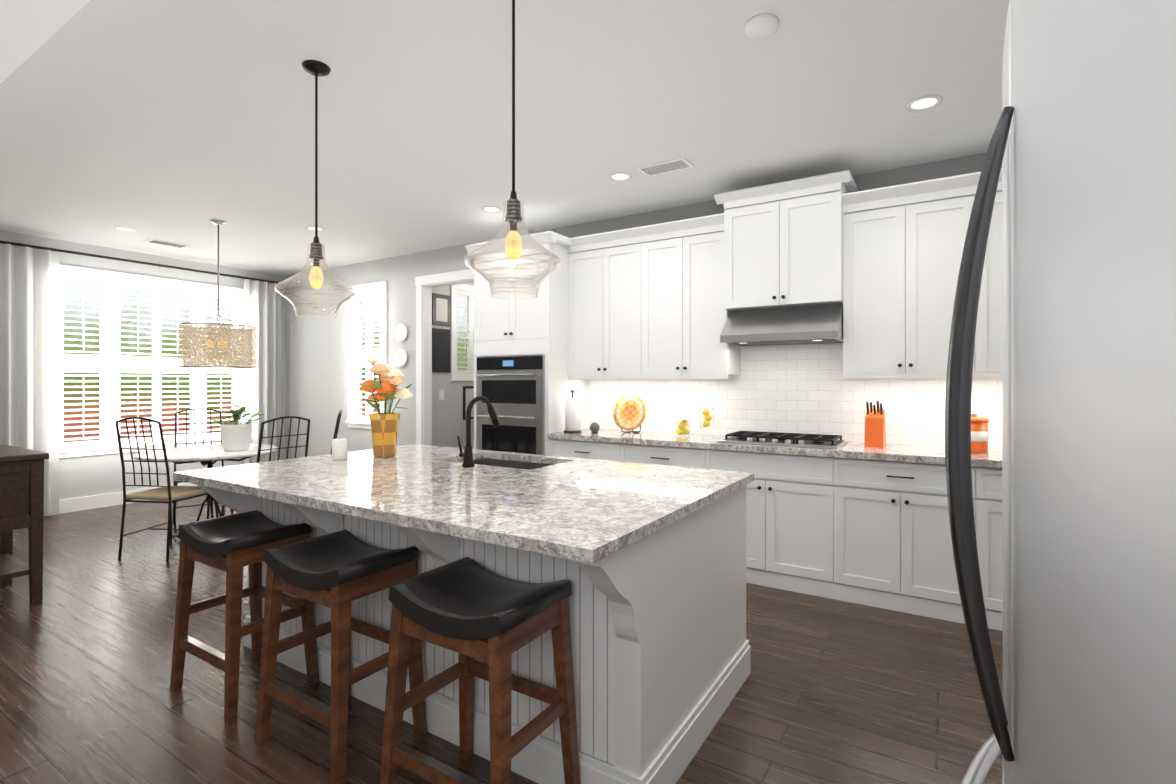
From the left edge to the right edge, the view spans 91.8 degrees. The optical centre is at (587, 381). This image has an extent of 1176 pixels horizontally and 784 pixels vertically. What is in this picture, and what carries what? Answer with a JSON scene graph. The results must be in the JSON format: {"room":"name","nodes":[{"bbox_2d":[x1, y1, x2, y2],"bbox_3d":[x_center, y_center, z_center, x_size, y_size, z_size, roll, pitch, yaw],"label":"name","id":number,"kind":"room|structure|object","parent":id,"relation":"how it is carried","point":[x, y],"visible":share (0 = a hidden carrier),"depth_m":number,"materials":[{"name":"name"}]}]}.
{"room":"dining room and kitchen","nodes":[
{"label":"dining room and kitchen","id":0,"kind":"room"},
{"bbox_2d":[0,230,284,499],"bbox_3d":[-5.725,-0.049,5.530,0.120,2.820,5.605,0,0,32],"label":"wall","id":1,"kind":"structure","parent":0,"point":[84,476],"depth_m":6.33,"materials":[{"name":"grey paint"}]},
{"bbox_2d":[50,483,196,514],"bbox_3d":[-5.628,1.291,5.556,0.016,0.140,5.455,0,0,32],"label":"baseboard","id":2,"kind":"structure","parent":1,"relation":"attached to","point":[88,502],"depth_m":6.10,"materials":[{"name":"white wood"}]},
{"bbox_2d":[0,240,278,283],"bbox_3d":[-4.995,-1.329,6.459,0.128,0.056,3.113,0,0,32],"label":"curtain rod","id":3,"kind":"object","parent":1,"relation":"attached to","point":[100,256],"visible":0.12,"depth_m":6.26,"materials":[{"name":"black"}]},
{"bbox_2d":[0,244,58,515],"bbox_3d":[-5.544,0.016,5.490,0.123,2.650,0.690,0,0,32],"label":"curtain","id":4,"kind":"object","parent":3,"relation":"hanging from","point":[29,347],"visible":0.79,"depth_m":5.59,"materials":[{"name":"white fabric"}]},
{"bbox_2d":[244,279,280,463],"bbox_3d":[-4.279,0.017,7.501,0.122,2.650,0.480,0,0,32],"label":"curtain","id":5,"kind":"object","parent":3,"relation":"hanging from","point":[262,380],"visible":0.67,"depth_m":7.50,"materials":[{"name":"white fabric"}]},
{"bbox_2d":[59,264,243,457],"bbox_3d":[-5.013,-0.204,6.615,0.170,1.990,1.980,0,0,32],"label":"window","id":6,"kind":"structure","parent":1,"relation":"in","point":[109,364],"depth_m":6.41,"materials":[{"name":"white wood"}]},
{"bbox_2d":[285,238,502,458],"bbox_3d":[-0.510,-0.049,5.633,8.840,2.820,0.120,0,0,32],"label":"wall","id":7,"kind":"structure","parent":0,"point":[316,370],"depth_m":7.23,"materials":[{"name":"grey paint"}]},
{"bbox_2d":[345,281,386,428],"bbox_3d":[-2.657,-0.304,6.953,0.760,1.750,0.170,0,0,32],"label":"window","id":8,"kind":"structure","parent":7,"relation":"in","point":[358,356],"depth_m":6.97,"materials":[{"name":"white"}]},
{"bbox_2d":[395,349,406,366],"bbox_3d":[-2.149,-0.269,6.578,0.210,0.210,0.022,0,0,32],"label":"wall plate","id":9,"kind":"object","parent":7,"relation":"attached to","point":[401,355],"depth_m":6.58,"materials":[{"name":"white ceramic"}]},
{"bbox_2d":[395,324,406,341],"bbox_3d":[-2.149,-0.559,6.578,0.210,0.210,0.022,0,0,32],"label":"wall plate","id":10,"kind":"object","parent":7,"relation":"attached to","point":[400,336],"depth_m":6.58,"materials":[{"name":"white ceramic"}]},
{"bbox_2d":[415,269,473,445],"bbox_3d":[-1.406,0.091,6.181,1.200,2.540,0.144,0,0,32],"label":"door frame","id":11,"kind":"structure","parent":7,"relation":"attached to","point":[425,284],"depth_m":6.41,"materials":[{"name":"white wood"}]},
{"bbox_2d":[569,225,648,375],"bbox_3d":[0.241,-0.637,4.887,0.766,1.175,0.338,0,0,32],"label":"upper cabinet","id":12,"kind":"object","parent":7,"relation":"attached to","point":[602,323],"depth_m":4.73,"materials":[{"name":"white paint"}]},
{"bbox_2d":[649,214,744,375],"bbox_3d":[0.790,-0.637,4.542,0.766,1.175,0.338,0,0,32],"label":"upper cabinet","id":13,"kind":"object","parent":7,"relation":"attached to","point":[687,321],"depth_m":4.36,"materials":[{"name":"white paint"}]},
{"bbox_2d":[721,172,852,311],"bbox_3d":[1.427,-0.938,4.098,0.785,0.825,0.412,0,0,32],"label":"upper cabinet","id":14,"kind":"object","parent":7,"relation":"attached to","point":[783,244],"depth_m":3.90,"materials":[{"name":"white paint"}]},
{"bbox_2d":[720,303,842,345],"bbox_3d":[1.399,-0.397,4.052,0.775,0.254,0.496,0,0,32],"label":"range hood","id":15,"kind":"object","parent":14,"relation":"attached to","point":[810,324],"visible":0.94,"depth_m":3.90,"materials":[{"name":"silver metal"}]},
{"bbox_2d":[841,172,988,375],"bbox_3d":[2.111,-0.638,3.712,0.784,1.175,0.338,0,0,32],"label":"upper cabinet","id":16,"kind":"object","parent":7,"relation":"attached to","point":[904,243],"depth_m":3.58,"materials":[{"name":"white paint"}]},
{"bbox_2d":[989,168,1001,375],"bbox_3d":[2.674,-0.638,3.358,0.784,1.175,0.338,0,0,32],"label":"upper cabinet","id":17,"kind":"object","parent":7,"relation":"attached to","point":[995,231],"depth_m":3.34,"materials":[{"name":"white paint"}]},
{"bbox_2d":[432,283,473,448],"bbox_3d":[-1.299,-0.048,7.685,0.120,2.820,2.515,0,0,32],"label":"wall","id":18,"kind":"structure","parent":0,"point":[448,424],"depth_m":6.91,"materials":[{"name":"grey paint"}]},
{"bbox_2d":[432,328,449,371],"bbox_3d":[-1.756,-0.369,6.824,0.021,0.520,0.280,0,0,32],"label":"framed picture","id":19,"kind":"object","parent":18,"relation":"attached to","point":[441,337],"depth_m":6.80,"materials":[{"name":"black"}]},
{"bbox_2d":[432,293,449,325],"bbox_3d":[-1.756,-0.854,6.824,0.021,0.370,0.280,0,0,32],"label":"framed picture","id":20,"kind":"object","parent":18,"relation":"attached to","point":[440,303],"depth_m":6.80,"materials":[{"name":"black"}]},
{"bbox_2d":[439,390,443,399],"bbox_3d":[-1.757,0.161,6.836,0.007,0.120,0.080,0,0,32],"label":"switch plate","id":21,"kind":"object","parent":18,"relation":"attached to","point":[441,394],"visible":1,"depth_m":6.83,"materials":[{"name":"white plastic"}]},
{"bbox_2d":[450,284,473,380],"bbox_3d":[-1.494,-0.613,7.279,0.081,1.210,0.730,0,0,32],"label":"window","id":22,"kind":"structure","parent":18,"relation":"in","point":[468,373],"depth_m":7.12,"materials":[{"name":"white wood"}]},
{"bbox_2d":[463,386,473,419],"bbox_3d":[-1.495,0.272,7.238,0.021,0.420,0.240,0,0,32],"label":"framed picture","id":23,"kind":"object","parent":18,"relation":"attached to","point":[468,391],"depth_m":7.18,"materials":[{"name":"black"}]},
{"bbox_2d":[0,492,1002,783],"bbox_3d":[-1.333,1.390,4.324,8.840,0.060,8.240,0,0,32],"label":"floor","id":24,"kind":"structure","parent":0,"point":[838,692],"depth_m":2.47,"materials":[{"name":"brown wood"}]},
{"bbox_2d":[0,444,48,605],"bbox_3d":[-3.954,0.900,3.669,1.300,0.920,0.400,0,0,32],"label":"sideboard","id":25,"kind":"object","parent":24,"relation":"on","point":[21,488],"visible":1,"depth_m":3.44,"materials":[{"name":"brown wood"}]},
{"bbox_2d":[115,417,218,561],"bbox_3d":[-3.353,0.814,4.541,0.464,1.093,0.548,0,0,8],"label":"dining chair","id":26,"kind":"object","parent":24,"relation":"on","point":[168,492],"visible":0.9,"depth_m":4.36,"materials":[{"name":"grey metal"}]},
{"bbox_2d":[172,408,232,528],"bbox_3d":[-3.747,0.815,5.525,0.464,1.093,0.548,0,0,-39],"label":"dining chair","id":27,"kind":"object","parent":24,"relation":"on","point":[177,482],"visible":0.4,"depth_m":5.64,"materials":[{"name":"grey metal"}]},
{"bbox_2d":[134,444,277,539],"bbox_3d":[-3.292,0.978,4.966,1.042,0.754,1.042,0,0,32],"label":"dining table","id":28,"kind":"object","parent":24,"relation":"on","point":[204,455],"visible":0.65,"depth_m":4.86,"materials":[{"name":"stone"}]},
{"bbox_2d":[208,404,262,450],"bbox_3d":[-3.050,0.397,4.959,0.338,0.405,0.410,0,0,32],"label":"potted plant","id":29,"kind":"object","parent":28,"relation":"on","point":[235,435],"visible":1,"depth_m":4.90,"materials":[{"name":"green plant"}]},
{"bbox_2d":[170,510,318,725],"bbox_3d":[-1.529,0.995,2.546,0.504,0.728,0.386,0,0,32],"label":"stool","id":30,"kind":"object","parent":24,"relation":"on","point":[232,546],"visible":0.92,"depth_m":2.49,"materials":[{"name":"brown wood"}]},
{"bbox_2d":[220,416,309,516],"bbox_3d":[-2.538,0.814,4.508,0.553,1.093,0.465,0,0,32],"label":"dining chair","id":31,"kind":"object","parent":24,"relation":"on","point":[279,448],"visible":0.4,"depth_m":4.38,"materials":[{"name":"grey metal"}]},
{"bbox_2d":[330,410,341,453],"bbox_3d":[-2.559,0.815,5.246,0.548,1.093,0.464,0,0,-21],"label":"dining chair","id":32,"kind":"object","parent":24,"relation":"on","point":[337,425],"visible":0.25,"depth_m":5.16,"materials":[{"name":"grey metal"}]},
{"bbox_2d":[255,530,426,783],"bbox_3d":[-0.937,0.995,2.174,0.504,0.728,0.386,0,0,32],"label":"stool","id":33,"kind":"object","parent":24,"relation":"on","point":[338,572],"visible":1,"depth_m":2.09,"materials":[{"name":"brown wood"}]},
{"bbox_2d":[196,448,752,783],"bbox_3d":[-0.565,0.912,2.708,2.292,0.895,1.336,0,0,32],"label":"kitchen island","id":34,"kind":"object","parent":24,"relation":"on","point":[648,561],"depth_m":2.03,"materials":[{"name":"white paint"}]},
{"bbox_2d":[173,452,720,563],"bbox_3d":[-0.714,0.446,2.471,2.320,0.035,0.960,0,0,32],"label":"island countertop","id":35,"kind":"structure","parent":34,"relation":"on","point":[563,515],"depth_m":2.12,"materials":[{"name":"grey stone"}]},
{"bbox_2d":[332,438,347,459],"bbox_3d":[-1.368,0.369,3.142,0.080,0.118,0.080,0,0,32],"label":"candle","id":36,"kind":"object","parent":35,"relation":"on","point":[340,449],"visible":1,"depth_m":3.11,"materials":[{"name":"white wax"}]},
{"bbox_2d":[359,356,412,457],"bbox_3d":[-1.169,0.142,3.261,0.350,0.572,0.273,0,0,32],"label":"flower vase","id":37,"kind":"object","parent":35,"relation":"on","point":[384,425],"visible":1,"depth_m":3.20,"materials":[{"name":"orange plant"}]},
{"bbox_2d":[457,396,499,466],"bbox_3d":[-0.564,0.252,2.968,0.099,0.352,0.266,0,0,32],"label":"faucet","id":38,"kind":"object","parent":35,"relation":"on","point":[467,454],"visible":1,"depth_m":2.87,"materials":[{"name":"black metal"}]},
{"bbox_2d":[380,557,579,783],"bbox_3d":[-0.336,0.995,1.796,0.504,0.728,0.386,0,0,32],"label":"stool","id":39,"kind":"object","parent":24,"relation":"on","point":[469,610],"visible":1,"depth_m":1.75,"materials":[{"name":"brown wood"}]},
{"bbox_2d":[473,232,592,454],"bbox_3d":[-0.513,0.068,5.196,0.840,2.585,0.617,0,0,32],"label":"tall cabinet","id":40,"kind":"object","parent":24,"relation":"on","point":[503,326],"depth_m":4.89,"materials":[{"name":"white paint"}]},
{"bbox_2d":[476,355,543,454],"bbox_3d":[-0.698,0.320,4.901,0.746,1.080,0.076,0,0,32],"label":"wall oven","id":41,"kind":"object","parent":40,"relation":"in","point":[510,389],"visible":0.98,"depth_m":4.89,"materials":[{"name":"silver metal"}]},
{"bbox_2d":[545,440,628,461],"bbox_3d":[0.154,0.915,4.777,0.734,0.890,0.617,0,0,32],"label":"base cabinet","id":42,"kind":"object","parent":24,"relation":"on","point":[585,449],"depth_m":4.52,"materials":[{"name":"white paint"}]},
{"bbox_2d":[629,444,712,468],"bbox_3d":[0.700,0.915,4.433,0.794,0.890,0.617,0,0,32],"label":"base cabinet","id":43,"kind":"object","parent":24,"relation":"on","point":[702,458],"depth_m":4.13,"materials":[{"name":"white paint"}]},
{"bbox_2d":[713,448,844,600],"bbox_3d":[1.338,0.915,4.032,0.952,0.890,0.617,0,0,32],"label":"base cabinet","id":44,"kind":"object","parent":24,"relation":"on","point":[795,505],"depth_m":3.68,"materials":[{"name":"white paint"}]},
{"bbox_2d":[845,460,992,628],"bbox_3d":[2.001,0.915,3.615,0.853,0.890,0.617,0,0,32],"label":"base cabinet","id":45,"kind":"object","parent":24,"relation":"on","point":[899,556],"depth_m":3.33,"materials":[{"name":"white paint"}]},
{"bbox_2d":[545,428,1001,467],"bbox_3d":[1.380,0.450,3.991,3.648,0.040,0.642,0,0,32],"label":"countertop","id":46,"kind":"structure","parent":45,"relation":"on","point":[853,449],"depth_m":3.76,"materials":[{"name":"grey stone"}]},
{"bbox_2d":[564,389,580,432],"bbox_3d":[-0.130,0.249,4.773,0.150,0.361,0.150,0,0,32],"label":"paper towel holder","id":47,"kind":"object","parent":46,"relation":"on","point":[572,414],"visible":1,"depth_m":4.72,"materials":[{"name":"black"}]},
{"bbox_2d":[590,422,599,432],"bbox_3d":[0.055,0.385,4.728,0.084,0.089,0.084,0,0,32],"label":"decorative orb","id":48,"kind":"object","parent":46,"relation":"on","point":[594,427],"visible":1,"depth_m":4.70,"materials":[{"name":"grey stone"}]},
{"bbox_2d":[613,392,646,432],"bbox_3d":[0.362,0.260,4.766,0.320,0.337,0.168,0,0,32],"label":"plate","id":49,"kind":"object","parent":46,"relation":"on","point":[629,411],"visible":1,"depth_m":4.75,"materials":[{"name":"orange ceramic"}]},
{"bbox_2d":[675,417,689,436],"bbox_3d":[0.739,0.354,4.463,0.120,0.150,0.120,0,0,32],"label":"lemon jar","id":50,"kind":"object","parent":46,"relation":"on","point":[682,424],"visible":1,"depth_m":4.44,"materials":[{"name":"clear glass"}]},
{"bbox_2d":[700,403,713,436],"bbox_3d":[0.923,0.296,4.418,0.110,0.265,0.110,0,0,32],"label":"lemon jar","id":51,"kind":"object","parent":46,"relation":"on","point":[707,418],"visible":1,"depth_m":4.40,"materials":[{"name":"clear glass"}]},
{"bbox_2d":[717,431,847,448],"bbox_3d":[1.364,0.403,4.005,0.785,0.051,0.470,0,0,32],"label":"cooktop","id":52,"kind":"object","parent":46,"relation":"in","point":[792,439],"visible":1,"depth_m":3.91,"materials":[{"name":"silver metal"}]},
{"bbox_2d":[864,400,885,447],"bbox_3d":[1.903,0.277,3.778,0.110,0.304,0.180,0,0,32],"label":"knife block","id":53,"kind":"object","parent":46,"relation":"on","point":[875,428],"visible":1,"depth_m":3.73,"materials":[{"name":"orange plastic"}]},
{"bbox_2d":[971,412,988,452],"bbox_3d":[2.339,0.306,3.457,0.152,0.244,0.152,0,0,32],"label":"canister","id":54,"kind":"object","parent":46,"relation":"on","point":[979,435],"visible":0.71,"depth_m":3.39,"materials":[{"name":"orange ceramic"}]},
{"bbox_2d":[993,468,1002,630],"bbox_3d":[2.596,0.914,3.241,0.791,0.890,0.617,0,0,32],"label":"base cabinet","id":55,"kind":"object","parent":24,"relation":"on","point":[997,472],"depth_m":3.11,"materials":[{"name":"white paint"}]},
{"bbox_2d":[945,0,1175,783],"bbox_3d":[0.750,0.460,0.416,0.834,1.795,0.930,0,0,32],"label":"refrigerator","id":56,"kind":"object","parent":24,"relation":"on","point":[1081,150],"visible":1,"depth_m":0.36,"materials":[{"name":"grey metal"}]},
{"bbox_2d":[0,0,1008,275],"bbox_3d":[-1.333,-1.500,4.326,8.840,0.080,8.240,0,0,32],"label":"ceiling","id":57,"kind":"structure","parent":0,"point":[178,120],"depth_m":3.10,"materials":[{"name":"white paint"}]},
{"bbox_2d":[0,0,89,83],"bbox_3d":[-3.010,-1.301,1.659,8.600,0.319,1.700,0,0,32],"label":"soffit beam","id":58,"kind":"structure","parent":57,"relation":"attached to","point":[28,28],"depth_m":1.82,"materials":[{"name":"white paint"}]},
{"bbox_2d":[113,227,135,231],"bbox_3d":[-4.434,-1.456,5.461,0.170,0.006,0.170,0,0,32],"label":"recessed light","id":59,"kind":"object","parent":57,"relation":"in","point":[126,229],"visible":1,"depth_m":5.47,"materials":[{"name":"white"}]},
{"bbox_2d":[145,239,189,247],"bbox_3d":[-4.438,-1.453,6.018,0.180,0.011,0.340,0,0,32],"label":"ceiling vent","id":60,"kind":"object","parent":57,"relation":"in","point":[167,243],"visible":1,"depth_m":6.00,"materials":[{"name":"white metal"}]},
{"bbox_2d":[177,220,256,367],"bbox_3d":[-3.376,-0.792,5.208,0.612,1.335,0.612,0,0,32],"label":"chandelier","id":61,"kind":"object","parent":57,"relation":"hanging from","point":[223,346],"visible":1,"depth_m":5.05,"materials":[{"name":"beige glass"}]},
{"bbox_2d":[305,226,324,230],"bbox_3d":[-2.603,-1.456,5.443,0.170,0.006,0.170,0,0,32],"label":"recessed light","id":62,"kind":"object","parent":57,"relation":"in","point":[311,228],"visible":0.79,"depth_m":5.43,"materials":[{"name":"white"}]},
{"bbox_2d":[274,60,355,317],"bbox_3d":[-1.263,-0.881,2.651,0.344,1.160,0.344,0,0,32],"label":"pendant light","id":63,"kind":"object","parent":57,"relation":"hanging from","point":[316,69],"visible":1,"depth_m":2.64,"materials":[{"name":"clear glass"}]},
{"bbox_2d":[481,206,501,212],"bbox_3d":[-0.816,-1.456,4.828,0.170,0.006,0.170,0,0,32],"label":"recessed light","id":64,"kind":"object","parent":57,"relation":"in","point":[492,209],"visible":0.98,"depth_m":4.83,"materials":[{"name":"white"}]},
{"bbox_2d":[464,0,561,299],"bbox_3d":[-0.264,-0.881,2.023,0.344,1.160,0.344,0,0,32],"label":"pendant light","id":65,"kind":"object","parent":57,"relation":"hanging from","point":[513,242],"visible":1,"depth_m":2.00,"materials":[{"name":"clear glass"}]},
{"bbox_2d":[608,172,631,181],"bbox_3d":[0.228,-1.457,4.065,0.170,0.006,0.170,0,0,32],"label":"recessed light","id":66,"kind":"object","parent":57,"relation":"in","point":[620,176],"visible":1,"depth_m":4.06,"materials":[{"name":"white plastic"}]},
{"bbox_2d":[529,200,724,237],"bbox_3d":[0.258,-1.402,5.078,1.967,0.115,0.005,0,0,32],"label":"wall","id":67,"kind":"structure","parent":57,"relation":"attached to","point":[708,208],"depth_m":4.94,"materials":[{"name":"grey paint"}]},
{"bbox_2d":[637,157,693,176],"bbox_3d":[0.524,-1.454,3.878,0.340,0.011,0.180,0,0,32],"label":"ceiling vent","id":68,"kind":"object","parent":57,"relation":"in","point":[677,164],"visible":0.98,"depth_m":3.86,"materials":[{"name":"white metal"}]},
{"bbox_2d":[744,14,778,39],"bbox_3d":[0.710,-1.443,2.333,0.136,0.035,0.136,0,0,32],"label":"smoke detector","id":69,"kind":"object","parent":57,"relation":"attached to","point":[760,26],"visible":1,"depth_m":2.30,"materials":[{"name":"white plastic"}]},
{"bbox_2d":[852,153,986,190],"bbox_3d":[2.213,-1.403,3.849,0.782,0.115,0.005,0,0,32],"label":"wall","id":70,"kind":"structure","parent":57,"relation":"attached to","point":[932,170],"depth_m":3.83,"materials":[{"name":"grey paint"}]},
{"bbox_2d":[905,95,942,111],"bbox_3d":[1.763,-1.457,2.993,0.170,0.006,0.170,0,0,32],"label":"recessed light","id":71,"kind":"object","parent":57,"relation":"in","point":[923,103],"visible":1,"depth_m":2.99,"materials":[{"name":"white"}]},
{"label":"outside","id":72,"kind":"structure","parent":0,"visible":0},
{"bbox_2d":[63,282,474,441],"bbox_3d":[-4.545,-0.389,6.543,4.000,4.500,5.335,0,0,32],"label":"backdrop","id":73,"kind":"structure","parent":72,"point":[94,308],"depth_m":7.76,"materials":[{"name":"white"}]}
]}

